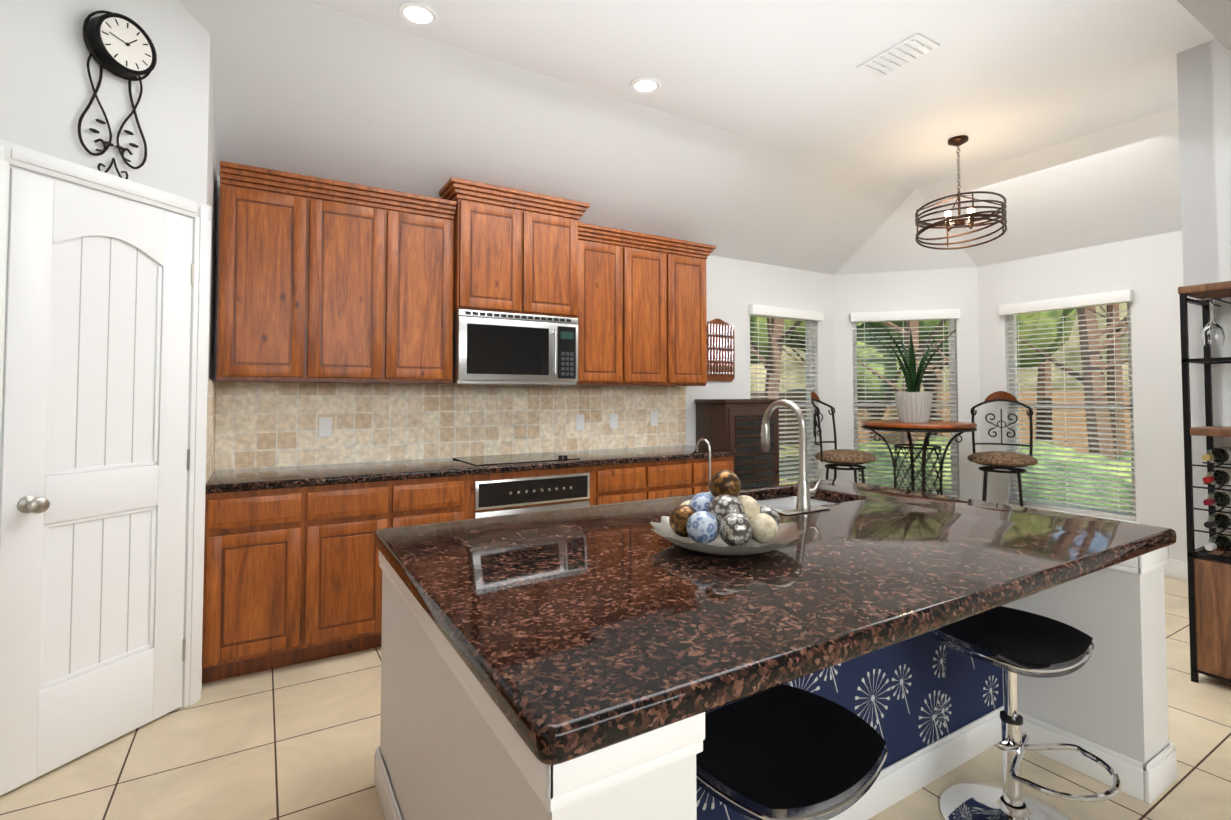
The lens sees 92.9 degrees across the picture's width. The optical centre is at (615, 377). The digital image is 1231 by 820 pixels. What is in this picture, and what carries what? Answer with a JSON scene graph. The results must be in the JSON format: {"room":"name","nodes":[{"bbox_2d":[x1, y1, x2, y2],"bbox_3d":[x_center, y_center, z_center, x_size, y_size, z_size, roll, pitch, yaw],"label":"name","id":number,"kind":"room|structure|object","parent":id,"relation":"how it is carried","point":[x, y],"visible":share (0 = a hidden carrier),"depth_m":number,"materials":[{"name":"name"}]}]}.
{"room":"kitchen","nodes":[
{"label":"kitchen","id":0,"kind":"room"},
{"bbox_2d":[0,575,1230,819],"bbox_3d":[1.461,1.466,1.772,7.990,0.100,6.920,1,-2,-31],"label":"floor","id":1,"kind":"structure","parent":0,"point":[300,741],"depth_m":2.17,"materials":[{"name":"tile"}]},
{"bbox_2d":[202,485,321,682],"bbox_3d":[-1.865,1.004,3.092,0.488,0.904,0.641,1,-2,-31],"label":"base cabinet","id":2,"kind":"object","parent":1,"relation":"on","point":[262,583],"depth_m":2.83,"materials":[{"name":"brown wood"}]},
{"bbox_2d":[205,445,736,492],"bbox_3d":[-0.658,0.555,3.831,3.304,0.040,0.645,1,-2,-31],"label":"countertop","id":3,"kind":"structure","parent":2,"relation":"on","point":[423,466],"depth_m":3.39,"materials":[{"name":"brown stone"}]},
{"bbox_2d":[450,449,581,464],"bbox_3d":[-0.654,0.522,3.850,0.700,0.027,0.490,1,-2,-31],"label":"cooktop","id":4,"kind":"object","parent":3,"relation":"in","point":[504,456],"depth_m":3.93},
{"bbox_2d":[322,477,409,658],"bbox_3d":[-1.542,1.010,3.287,0.548,0.904,0.641,1,-2,-31],"label":"base cabinet","id":5,"kind":"object","parent":1,"relation":"on","point":[352,511],"depth_m":3.04,"materials":[{"name":"brown wood"}]},
{"bbox_2d":[406,473,473,525],"bbox_3d":[-1.213,1.016,3.485,0.500,0.904,0.641,1,-2,-31],"label":"base cabinet","id":6,"kind":"object","parent":1,"relation":"on","point":[446,497],"depth_m":3.27,"materials":[{"name":"brown wood"}]},
{"bbox_2d":[474,465,597,518],"bbox_3d":[-0.651,1.027,3.823,0.812,0.904,0.641,1,-2,-31],"label":"oven","id":7,"kind":"object","parent":1,"relation":"on","point":[507,491],"depth_m":3.56,"materials":[{"name":"silver metal"}]},
{"bbox_2d":[598,461,657,504],"bbox_3d":[-0.096,1.037,4.158,0.483,0.904,0.641,1,-2,-31],"label":"base cabinet","id":8,"kind":"object","parent":1,"relation":"on","point":[623,481],"depth_m":3.91,"materials":[{"name":"brown wood"}]},
{"bbox_2d":[658,457,701,497],"bbox_3d":[0.220,1.043,4.349,0.537,0.904,0.641,1,-2,-31],"label":"base cabinet","id":9,"kind":"object","parent":1,"relation":"on","point":[679,476],"depth_m":4.13,"materials":[{"name":"brown wood"}]},
{"bbox_2d":[702,453,736,491],"bbox_3d":[0.534,1.049,4.538,0.476,0.904,0.641,1,-2,-31],"label":"base cabinet","id":10,"kind":"object","parent":1,"relation":"on","point":[717,463],"depth_m":4.30,"materials":[{"name":"brown wood"}]},
{"bbox_2d":[694,399,779,488],"bbox_3d":[1.054,0.850,4.978,0.630,1.330,0.424,1,-2,-31],"label":"wine cabinet","id":11,"kind":"object","parent":1,"relation":"on","point":[731,424],"visible":0.46,"depth_m":4.82,"materials":[{"name":"brown wood"}]},
{"bbox_2d":[374,551,1176,819],"bbox_3d":[0.572,1.011,2.080,2.442,0.828,1.453,1,-2,-31],"label":"kitchen island","id":12,"kind":"object","parent":1,"relation":"on","point":[442,753],"depth_m":1.96,"materials":[{"name":"white paint"}]},
{"bbox_2d":[374,479,1175,778],"bbox_3d":[0.574,0.570,2.091,2.470,0.059,1.484,1,-2,-31],"label":"island countertop","id":13,"kind":"structure","parent":12,"relation":"on","point":[589,634],"depth_m":1.44,"materials":[{"name":"brown stone"}]},
{"bbox_2d":[696,438,710,492],"bbox_3d":[0.408,0.417,2.663,0.050,0.280,0.114,1,-2,-31],"label":"filter faucet","id":14,"kind":"object","parent":13,"relation":"on","point":[709,456],"visible":0.6,"depth_m":2.63,"materials":[{"name":"silver metal"}]},
{"bbox_2d":[650,470,804,554],"bbox_3d":[0.345,0.412,1.845,0.477,0.240,0.477,1,-2,-31],"label":"decorative bowl","id":15,"kind":"object","parent":13,"relation":"on","point":[722,518],"visible":1,"depth_m":1.75,"materials":[{"name":"grey metal"}]},
{"bbox_2d":[761,399,830,514],"bbox_3d":[0.723,0.322,2.501,0.260,0.460,0.261,1,-2,-31],"label":"faucet","id":16,"kind":"object","parent":13,"relation":"on","point":[805,492],"visible":0.98,"depth_m":2.41,"materials":[{"name":"silver metal"}]},
{"bbox_2d":[755,495,837,510],"bbox_3d":[0.801,0.716,2.737,0.710,0.217,0.475,1,-2,-31],"label":"sink","id":17,"kind":"object","parent":13,"relation":"in","point":[780,502],"depth_m":3.03,"materials":[{"name":"silver metal"}]},
{"bbox_2d":[696,684,887,819],"bbox_3d":[0.375,1.092,1.255,0.448,0.616,0.474,1,-2,-34],"label":"bar stool","id":18,"kind":"object","parent":1,"relation":"on","point":[783,752],"visible":0.9,"depth_m":1.25,"materials":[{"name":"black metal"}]},
{"bbox_2d":[811,391,875,483],"bbox_3d":[2.070,0.825,5.317,0.544,1.405,0.516,-1,-2,37],"label":"stool","id":19,"kind":"object","parent":1,"relation":"on","point":[836,457],"visible":0.69,"depth_m":5.23,"materials":[{"name":"fabric"}]},
{"bbox_2d":[862,420,976,494],"bbox_3d":[2.732,0.965,5.288,0.930,1.120,0.930,1,-2,-31],"label":"pub table","id":20,"kind":"object","parent":1,"relation":"on","point":[929,427],"visible":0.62,"depth_m":5.15,"materials":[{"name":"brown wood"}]},
{"bbox_2d":[869,327,955,422],"bbox_3d":[2.695,-0.032,5.216,0.560,0.865,0.709,1,-2,-31],"label":"snake plant","id":21,"kind":"object","parent":20,"relation":"on","point":[913,404],"visible":1,"depth_m":5.20,"materials":[{"name":"green plant"}]},
{"bbox_2d":[967,391,1037,506],"bbox_3d":[3.379,0.819,5.117,0.516,1.405,0.544,-1,-2,34],"label":"stool","id":22,"kind":"object","parent":1,"relation":"on","point":[991,461],"visible":0.83,"depth_m":5.09,"materials":[{"name":"fabric"}]},
{"bbox_2d":[931,606,1120,819],"bbox_3d":[1.272,1.110,1.831,0.448,0.616,0.474,1,-2,-26],"label":"bar stool","id":23,"kind":"object","parent":1,"relation":"on","point":[1012,643],"visible":0.92,"depth_m":1.85,"materials":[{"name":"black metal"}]},
{"bbox_2d":[1178,281,1230,682],"bbox_3d":[3.071,0.495,2.581,0.383,1.890,0.760,1,-2,-31],"label":"wine rack","id":24,"kind":"object","parent":1,"relation":"on","point":[1209,580],"visible":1,"depth_m":2.78,"materials":[{"name":"black metal"}]},
{"bbox_2d":[0,0,1230,561],"bbox_3d":[1.461,-0.183,1.823,7.670,3.200,6.600,1,-2,-31],"label":"wall","id":25,"kind":"structure","parent":0,"point":[46,92],"depth_m":3.31,"materials":[{"name":"white paint"}]},
{"bbox_2d":[0,168,193,795],"bbox_3d":[-1.989,0.353,2.279,0.505,2.133,0.457,1,-2,-31],"label":"door","id":26,"kind":"structure","parent":25,"relation":"in","point":[95,459],"depth_m":2.23,"materials":[{"name":"white"}]},
{"bbox_2d":[0,139,211,708],"bbox_3d":[-1.995,0.316,2.286,0.050,2.231,0.789,-1,-2,18],"label":"door frame","id":27,"kind":"structure","parent":25,"relation":"attached to","point":[21,158],"depth_m":2.58,"materials":[{"name":"white wood"}]},
{"bbox_2d":[78,10,156,178],"bbox_3d":[-1.974,-1.125,2.333,0.082,0.656,0.249,-1,-2,18],"label":"wall clock","id":28,"kind":"object","parent":25,"relation":"attached to","point":[119,45],"visible":0.98,"depth_m":2.31,"materials":[{"name":"black metal"}]},
{"bbox_2d":[210,173,325,384],"bbox_3d":[-1.926,-0.507,3.273,0.474,1.037,0.348,1,-2,-31],"label":"upper cabinet","id":29,"kind":"object","parent":25,"relation":"attached to","point":[272,259],"depth_m":3.12,"materials":[{"name":"brown wood"}]},
{"bbox_2d":[318,189,401,384],"bbox_3d":[-1.609,-0.501,3.464,0.540,1.037,0.348,1,-2,-31],"label":"upper cabinet","id":30,"kind":"object","parent":25,"relation":"attached to","point":[362,299],"depth_m":3.36,"materials":[{"name":"brown wood"}]},
{"bbox_2d":[398,205,453,384],"bbox_3d":[-1.291,-0.495,3.656,0.474,1.037,0.348,1,-2,-31],"label":"upper cabinet","id":31,"kind":"object","parent":25,"relation":"attached to","point":[426,339],"depth_m":3.55,"materials":[{"name":"brown wood"}]},
{"bbox_2d":[442,189,533,312],"bbox_3d":[-0.859,-0.768,3.884,0.484,0.708,0.418,1,-2,-31],"label":"upper cabinet","id":32,"kind":"object","parent":25,"relation":"attached to","point":[494,236],"depth_m":3.69,"materials":[{"name":"brown wood"}]},
{"bbox_2d":[454,305,581,388],"bbox_3d":[-0.710,-0.182,3.955,0.820,0.459,0.419,1,-2,-31],"label":"microwave","id":33,"kind":"object","parent":25,"relation":"attached to","point":[512,351],"depth_m":3.77,"materials":[{"name":"silver metal"}]},
{"bbox_2d":[534,205,581,312],"bbox_3d":[-0.562,-0.763,4.063,0.483,0.708,0.418,1,-2,-31],"label":"upper cabinet","id":34,"kind":"object","parent":25,"relation":"attached to","point":[557,232],"depth_m":3.93,"materials":[{"name":"brown wood"}]},
{"bbox_2d":[582,233,633,384],"bbox_3d":[-0.170,-0.474,4.331,0.463,1.037,0.348,1,-2,-31],"label":"upper cabinet","id":35,"kind":"object","parent":25,"relation":"attached to","point":[607,262],"depth_m":4.20,"materials":[{"name":"brown wood"}]},
{"bbox_2d":[634,241,677,384],"bbox_3d":[0.138,-0.468,4.517,0.532,1.037,0.348,1,-2,-31],"label":"upper cabinet","id":36,"kind":"object","parent":25,"relation":"attached to","point":[655,266],"depth_m":4.42,"materials":[{"name":"brown wood"}]},
{"bbox_2d":[678,249,709,384],"bbox_3d":[0.448,-0.462,4.703,0.462,1.037,0.348,1,-2,-31],"label":"upper cabinet","id":37,"kind":"object","parent":25,"relation":"attached to","point":[692,310],"depth_m":4.60,"materials":[{"name":"brown wood"}]},
{"bbox_2d":[201,559,1187,688],"bbox_3d":[1.461,1.352,1.776,7.390,0.128,6.320,1,-2,-31],"label":"baseboard","id":38,"kind":"structure","parent":25,"relation":"attached to","point":[1175,568],"depth_m":4.37,"materials":[{"name":"white paint"}]},
{"bbox_2d":[707,318,734,380],"bbox_3d":[0.908,-0.246,5.156,0.380,0.552,0.043,1,-2,-31],"label":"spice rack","id":39,"kind":"object","parent":25,"relation":"attached to","point":[720,351],"visible":0.88,"depth_m":5.17,"materials":[{"name":"brown wood"}]},
{"bbox_2d":[750,315,813,481],"bbox_3d":[1.583,0.272,5.686,0.920,1.790,0.050,1,-2,-31],"label":"window","id":40,"kind":"structure","parent":25,"relation":"in","point":[808,364],"depth_m":5.90,"materials":[{"name":"white"}]},
{"bbox_2d":[750,318,817,483],"bbox_3d":[1.615,0.291,5.632,0.908,1.732,0.053,1,-2,-31],"label":"window blind slats","id":41,"kind":"object","parent":40,"relation":"attached to","point":[790,445],"visible":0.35,"depth_m":5.66,"materials":[{"name":"white plastic"}]},
{"bbox_2d":[749,304,823,320],"bbox_3d":[1.648,-0.616,5.606,0.960,0.090,0.059,1,-2,-31],"label":"window valance","id":42,"kind":"object","parent":25,"relation":"attached to","point":[774,311],"visible":1,"depth_m":5.55,"materials":[{"name":"white"}]},
{"bbox_2d":[850,309,959,321],"bbox_3d":[2.851,-0.611,5.789,0.980,0.090,0.059,-1,-2,17],"label":"window valance","id":43,"kind":"object","parent":25,"relation":"attached to","point":[907,315],"visible":1,"depth_m":5.76,"materials":[{"name":"white"}]},
{"bbox_2d":[853,319,957,492],"bbox_3d":[2.887,0.278,5.882,0.940,1.790,0.050,-1,-2,17],"label":"window","id":44,"kind":"structure","parent":25,"relation":"in","point":[951,322],"depth_m":5.76,"materials":[{"name":"white"}]},
{"bbox_2d":[853,319,958,496],"bbox_3d":[2.869,0.297,5.823,0.928,1.732,0.053,-1,-2,17],"label":"window blind slats","id":45,"kind":"object","parent":44,"relation":"attached to","point":[946,489],"visible":0.67,"depth_m":5.83,"materials":[{"name":"white plastic"}]},
{"bbox_2d":[999,290,1132,315],"bbox_3d":[3.820,-0.634,5.024,0.059,0.090,0.960,1,-2,-31],"label":"window valance","id":46,"kind":"object","parent":25,"relation":"attached to","point":[1122,296],"visible":1,"depth_m":4.95,"materials":[{"name":"white"}]},
{"bbox_2d":[1008,302,1135,514],"bbox_3d":[3.928,0.252,5.061,0.050,1.790,0.920,1,-2,-31],"label":"window","id":47,"kind":"structure","parent":25,"relation":"in","point":[1012,318],"depth_m":5.18,"materials":[{"name":"white"}]},
{"bbox_2d":[1006,304,1135,520],"bbox_3d":[3.875,0.272,5.029,0.053,1.732,0.908,1,-2,-31],"label":"window blind slats","id":48,"kind":"object","parent":47,"relation":"attached to","point":[1084,510],"visible":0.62,"depth_m":4.96,"materials":[{"name":"white plastic"}]},
{"bbox_2d":[1003,503,1140,523],"bbox_3d":[3.860,1.188,4.992,0.103,0.094,0.980,1,-2,-31],"label":"window sill","id":49,"kind":"structure","parent":25,"relation":"attached to","point":[1090,515],"depth_m":4.90,"materials":[{"name":"white paint"}]},
{"bbox_2d":[178,0,1230,274],"bbox_3d":[1.461,-1.508,1.865,7.670,0.650,6.600,1,-2,-31],"label":"ceiling","id":50,"kind":"structure","parent":0,"point":[782,132],"depth_m":3.52,"materials":[{"name":"white paint"}]},
{"bbox_2d":[398,1,438,27],"bbox_3d":[-0.951,-1.746,2.824,0.188,0.011,0.188,1,-2,-31],"label":"recessed light","id":51,"kind":"object","parent":50,"relation":"in","point":[418,14],"visible":1,"depth_m":2.82,"materials":[{"name":"white glass"}]},
{"bbox_2d":[630,77,660,94],"bbox_3d":[0.178,-1.727,3.469,0.188,0.011,0.188,1,-2,-31],"label":"recessed light","id":52,"kind":"object","parent":50,"relation":"in","point":[645,85],"visible":0.94,"depth_m":3.47,"materials":[{"name":"white glass"}]},
{"bbox_2d":[856,33,939,77],"bbox_3d":[1.524,-1.731,3.171,0.200,0.020,0.360,1,-2,-31],"label":"ceiling vent","id":53,"kind":"object","parent":50,"relation":"in","point":[908,50],"visible":1,"depth_m":3.15,"materials":[{"name":"white metal"}]},
{"bbox_2d":[915,135,1006,249],"bbox_3d":[2.457,-1.343,4.189,0.563,0.732,0.563,1,-2,-31],"label":"pendant light","id":54,"kind":"object","parent":50,"relation":"hanging from","point":[971,215],"visible":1,"depth_m":4.15,"materials":[{"name":"brown metal"}]},
{"label":"outside","id":55,"kind":"structure","parent":0,"visible":0},
{"bbox_2d":[779,443,798,484],"bbox_3d":[0.839,2.033,8.786,70.000,0.100,75.000,1,-2,-31],"label":"ground","id":56,"kind":"structure","parent":55,"point":[786,452],"depth_m":15.22,"materials":[{"name":"green plant"}]},
{"bbox_2d":[750,303,1131,512],"bbox_3d":[-1.584,-2.264,10.962,47.959,8.725,33.000,1,-2,-31],"label":"garden","id":57,"kind":"object","parent":56,"relation":"on","point":[1056,313],"visible":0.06,"depth_m":9.30,"materials":[{"name":"green plant"}]}
]}

